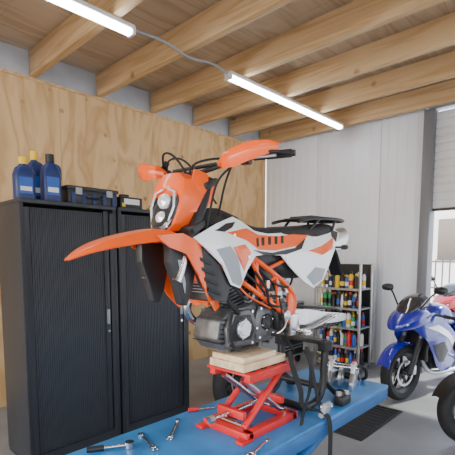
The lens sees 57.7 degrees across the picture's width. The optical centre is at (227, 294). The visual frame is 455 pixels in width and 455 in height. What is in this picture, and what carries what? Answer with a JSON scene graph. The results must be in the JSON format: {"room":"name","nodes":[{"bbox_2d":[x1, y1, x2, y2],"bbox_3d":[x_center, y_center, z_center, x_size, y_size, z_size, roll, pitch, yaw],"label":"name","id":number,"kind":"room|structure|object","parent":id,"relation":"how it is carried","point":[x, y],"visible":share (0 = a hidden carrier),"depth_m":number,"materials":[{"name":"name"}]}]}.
{"room":"motorcycle repair workshop","nodes":[
{"label":"motorcycle repair workshop","id":0,"kind":"room"},
{"bbox_2d":[0,41,265,406],"bbox_3d":[-2.717,-0.619,3.692,0.114,3.620,9.700,5,8,43],"label":"wall","id":1,"kind":"structure","parent":0,"point":[95,142],"depth_m":4.85,"materials":[{"name":"brown wood"}]},
{"bbox_2d":[0,351,454,454],"bbox_3d":[0.077,1.480,1.318,7.700,0.100,9.800,5,8,43],"label":"floor","id":2,"kind":"structure","parent":0,"point":[417,430],"depth_m":3.86,"materials":[{"name":"concrete"}]},
{"bbox_2d":[0,198,120,454],"bbox_3d":[-1.327,0.261,3.328,0.464,1.940,0.750,5,8,43],"label":"tall cabinet","id":3,"kind":"object","parent":2,"relation":"on","point":[60,324],"visible":1,"depth_m":3.12,"materials":[{"name":"metal"}]},
{"bbox_2d":[12,156,35,198],"bbox_3d":[-1.425,-0.819,2.902,0.104,0.290,0.152,5,8,43],"label":"bottle","id":4,"kind":"object","parent":3,"relation":"on","point":[23,174],"visible":0.94,"depth_m":2.86,"materials":[{"name":"blue plastic"}]},
{"bbox_2d":[28,151,42,199],"bbox_3d":[-1.445,-0.884,3.108,0.088,0.380,0.129,5,8,43],"label":"bottle","id":5,"kind":"object","parent":3,"relation":"on","point":[34,163],"visible":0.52,"depth_m":3.08,"materials":[{"name":"blue plastic"}]},
{"bbox_2d":[40,154,61,201],"bbox_3d":[-1.294,-0.857,3.036,0.104,0.340,0.152,5,8,43],"label":"bottle","id":6,"kind":"object","parent":3,"relation":"on","point":[50,173],"visible":0.91,"depth_m":2.99,"materials":[{"name":"blue plastic"}]},
{"bbox_2d":[61,185,118,206],"bbox_3d":[-1.139,-0.782,3.331,0.332,0.135,0.440,5,8,43],"label":"tool case","id":7,"kind":"object","parent":3,"relation":"on","point":[70,193],"visible":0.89,"depth_m":3.21,"materials":[{"name":"plastic"}]},
{"bbox_2d":[115,207,188,433],"bbox_3d":[-0.796,0.207,3.883,0.464,1.940,0.750,5,8,43],"label":"tall cabinet","id":8,"kind":"object","parent":2,"relation":"on","point":[153,337],"visible":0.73,"depth_m":3.68,"materials":[{"name":"metal"}]},
{"bbox_2d":[117,194,141,208],"bbox_3d":[-0.887,-0.804,3.587,0.205,0.130,0.220,5,8,43],"label":"charger","id":9,"kind":"object","parent":8,"relation":"on","point":[123,200],"visible":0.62,"depth_m":3.51,"materials":[{"name":"black plastic"}]},
{"bbox_2d":[66,368,387,454],"bbox_3d":[0.040,1.013,2.245,0.650,0.650,2.450,5,8,43],"label":"table","id":10,"kind":"object","parent":2,"relation":"on","point":[291,438],"visible":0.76,"depth_m":2.15,"materials":[{"name":"blue paint"}]},
{"bbox_2d":[86,440,133,452],"bbox_3d":[-0.541,0.703,1.915,0.212,0.028,0.044,-1,6,-15],"label":"wrench","id":11,"kind":"object","parent":10,"relation":"on","point":[129,444],"visible":1,"depth_m":1.91,"materials":[{"name":"silver metal"}]},
{"bbox_2d":[138,432,157,451],"bbox_3d":[-0.386,0.706,1.990,0.039,0.009,0.215,-3,6,-31],"label":"wrench","id":12,"kind":"object","parent":10,"relation":"on","point":[141,434],"visible":1,"depth_m":1.96,"materials":[{"name":"silver metal"}]},
{"bbox_2d":[166,418,180,440],"bbox_3d":[-0.277,0.692,2.134,0.039,0.009,0.255,0,6,3],"label":"wrench","id":13,"kind":"object","parent":10,"relation":"on","point":[177,420],"visible":1,"depth_m":2.10,"materials":[{"name":"silver metal"}]},
{"bbox_2d":[188,407,216,411],"bbox_3d":[-0.142,0.659,2.398,0.175,0.026,0.026,-2,6,-15],"label":"screwdriver","id":14,"kind":"object","parent":10,"relation":"on","point":[190,409],"visible":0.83,"depth_m":2.38,"materials":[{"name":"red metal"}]},
{"bbox_2d":[196,359,297,446],"bbox_3d":[0.095,0.525,2.190,0.330,0.332,0.535,5,8,43],"label":"jack","id":15,"kind":"object","parent":10,"relation":"on","point":[268,401],"visible":0.88,"depth_m":2.14,"materials":[{"name":"red paint"}]},
{"bbox_2d":[210,346,284,372],"bbox_3d":[0.110,0.324,2.187,0.240,0.070,0.340,5,8,43],"label":"wood block","id":16,"kind":"object","parent":15,"relation":"on","point":[256,357],"visible":0.85,"depth_m":2.09,"materials":[{"name":"beige wood"}]},
{"bbox_2d":[64,139,347,352],"bbox_3d":[0.205,-0.168,2.198,2.146,1.019,0.880,-4,7,-34],"label":"motorcycle","id":17,"kind":"object","parent":16,"relation":"on","point":[195,253],"visible":1,"depth_m":1.92,"materials":[{"name":"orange plastic"}]},
{"bbox_2d":[247,438,271,454],"bbox_3d":[0.152,0.711,1.933,0.039,0.009,0.205,3,7,32],"label":"wrench","id":18,"kind":"object","parent":10,"relation":"on","point":[266,439],"visible":1,"depth_m":1.93,"materials":[{"name":"silver metal"}]},
{"bbox_2d":[271,332,343,410],"bbox_3d":[0.455,0.457,2.608,0.430,0.386,0.408,5,8,43],"label":"stand","id":19,"kind":"object","parent":10,"relation":"on","point":[324,345],"visible":0.62,"depth_m":2.50,"materials":[{"name":"black metal"}]},
{"bbox_2d":[287,346,332,454],"bbox_3d":[0.479,0.742,2.296,0.184,0.881,0.362,5,8,43],"label":"strap","id":20,"kind":"object","parent":10,"relation":"attached to","point":[325,408],"visible":1,"depth_m":2.26,"materials":[{"name":"black fabric"}]},
{"bbox_2d":[334,390,350,406],"bbox_3d":[0.698,0.622,2.501,0.060,0.080,0.110,5,8,43],"label":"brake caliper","id":21,"kind":"object","parent":10,"relation":"on","point":[341,399],"visible":1,"depth_m":2.47,"materials":[{"name":"metal"}]},
{"bbox_2d":[328,359,367,390],"bbox_3d":[0.836,0.540,2.880,0.256,0.170,0.283,3,6,26],"label":"wheel clamp","id":22,"kind":"object","parent":10,"relation":"on","point":[353,376],"visible":0.98,"depth_m":2.84,"materials":[{"name":"metal"}]},
{"bbox_2d":[212,372,247,400],"bbox_3d":[0.043,0.841,4.133,0.142,0.630,0.630,3,6,26],"label":"wheel","id":23,"kind":"object","parent":2,"relation":"on","point":[220,389],"visible":0.26,"depth_m":3.87,"materials":[{"name":"black rubber"}]},
{"bbox_2d":[258,300,303,360],"bbox_3d":[0.715,0.533,5.958,0.528,0.890,0.650,5,8,43],"label":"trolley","id":24,"kind":"object","parent":2,"relation":"on","point":[297,345],"visible":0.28,"depth_m":5.83,"materials":[{"name":"metal"}]},
{"bbox_2d":[314,263,373,368],"bbox_3d":[1.594,0.282,5.701,0.670,1.440,0.373,5,8,43],"label":"rack","id":25,"kind":"object","parent":2,"relation":"on","point":[367,293],"visible":0.53,"depth_m":5.62,"materials":[{"name":"metal"}]},
{"bbox_2d":[319,271,365,364],"bbox_3d":[1.568,0.301,5.674,0.612,1.267,0.210,5,8,43],"label":"bottle collection","id":26,"kind":"object","parent":25,"relation":"in","point":[330,298],"visible":0.72,"depth_m":5.58,"materials":[{"name":"multicoloured plastic"}]},
{"bbox_2d":[333,405,402,440],"bbox_3d":[1.157,1.159,4.028,0.750,0.016,0.900,5,8,43],"label":"rubber floor mat","id":27,"kind":"object","parent":2,"relation":"on","point":[370,421],"visible":0.43,"depth_m":3.80,"materials":[{"name":"black rubber"}]},
{"bbox_2d":[376,283,454,399],"bbox_3d":[2.479,0.484,4.696,2.020,1.232,0.759,-2,6,-23],"label":"motorcycle","id":28,"kind":"object","parent":2,"relation":"on","point":[424,331],"visible":0.99,"depth_m":4.39,"materials":[{"name":"blue plastic"}]},
{"bbox_2d":[432,341,454,440],"bbox_3d":[2.682,0.603,3.461,2.029,1.232,0.759,-1,6,-12],"label":"motorcycle","id":29,"kind":"object","parent":2,"relation":"on","point":[445,390],"visible":1,"depth_m":3.30,"materials":[{"name":"black rubber"}]},
{"bbox_2d":[0,0,454,129],"bbox_3d":[0.215,-2.207,1.106,7.600,0.030,10.196,5,8,43],"label":"ceiling","id":30,"kind":"structure","parent":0,"point":[23,23],"depth_m":3.94,"materials":[{"name":"brown wood"}]},
{"bbox_2d":[29,0,454,141],"bbox_3d":[0.230,-2.048,1.122,7.500,0.240,8.890,5,8,43],"label":"ceiling beams","id":31,"kind":"structure","parent":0,"point":[224,17],"depth_m":4.16,"materials":[{"name":"brown wood"}]},
{"bbox_2d":[47,0,135,37],"bbox_3d":[-1.533,-2.020,2.485,0.090,0.078,2.256,5,8,43],"label":"light","id":32,"kind":"object","parent":31,"relation":"attached to","point":[80,7],"visible":1,"depth_m":3.05,"materials":[{"name":"white plastic"}]},
{"bbox_2d":[136,29,227,73],"bbox_3d":[-0.374,-2.154,3.687,0.052,0.039,1.092,5,8,43],"label":"cable","id":33,"kind":"object","parent":31,"relation":"attached to","point":[137,31],"visible":0.98,"depth_m":3.63,"materials":[{"name":"grey plastic"}]},
{"bbox_2d":[225,70,343,129],"bbox_3d":[0.788,-2.255,4.910,0.090,0.078,2.286,5,8,43],"label":"light","id":34,"kind":"object","parent":31,"relation":"attached to","point":[234,77],"visible":0.97,"depth_m":4.66,"materials":[{"name":"white plastic"}]},
{"bbox_2d":[266,108,428,366],"bbox_3d":[1.628,-0.873,6.317,2.570,3.620,0.126,5,8,43],"label":"wall","id":35,"kind":"structure","parent":0,"point":[367,175],"depth_m":5.87,"materials":[{"name":"white metal"}]},
{"bbox_2d":[416,108,438,372],"bbox_3d":[2.580,-0.651,5.376,0.120,3.360,0.200,5,8,43],"label":"trim","id":36,"kind":"structure","parent":35,"relation":"attached to","point":[426,220],"depth_m":5.26,"materials":[{"name":"silver metal"}]},
{"bbox_2d":[429,102,454,110],"bbox_3d":[4.341,-2.310,3.628,4.800,0.240,0.120,5,8,43],"label":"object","id":37,"kind":"structure","parent":35,"relation":"attached to","point":[452,104],"depth_m":5.15,"materials":[{"name":"white"}]},
{"bbox_2d":[432,108,454,210],"bbox_3d":[4.321,-1.536,3.667,4.700,1.230,0.050,5,8,43],"label":"door","id":38,"kind":"structure","parent":35,"relation":"in","point":[444,172],"depth_m":5.16,"materials":[{"name":"white metal"}]},
{"label":"outside","id":39,"kind":"structure","parent":0,"visible":0},
{"bbox_3d":[10.896,0.490,11.543,40.000,0.100,20.000,5,8,43],"label":"ground","id":40,"kind":"structure","parent":39,"visible":0},
{"bbox_2d":[430,210,454,302],"bbox_3d":[8.548,-1.453,10.334,14.000,4.000,0.410,5,8,43],"label":"neighbouring building","id":41,"kind":"structure","parent":40,"relation":"on","point":[444,221],"depth_m":12.18,"materials":[{"name":"grey"}]},
{"bbox_2d":[431,276,454,312],"bbox_3d":[3.788,0.320,6.382,2.020,1.232,0.759,-2,6,-23],"label":"motorcycle","id":42,"kind":"object","parent":40,"relation":"on","point":[448,300],"visible":0.23,"depth_m":6.00,"materials":[{"name":"red plastic"}]},
{"bbox_2d":[431,259,454,297],"bbox_3d":[7.347,0.113,7.132,8.935,1.500,0.070,5,8,43],"label":"fence","id":43,"kind":"object","parent":40,"relation":"on","point":[435,261],"visible":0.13,"depth_m":9.40,"materials":[{"name":"grey metal"}]}
]}

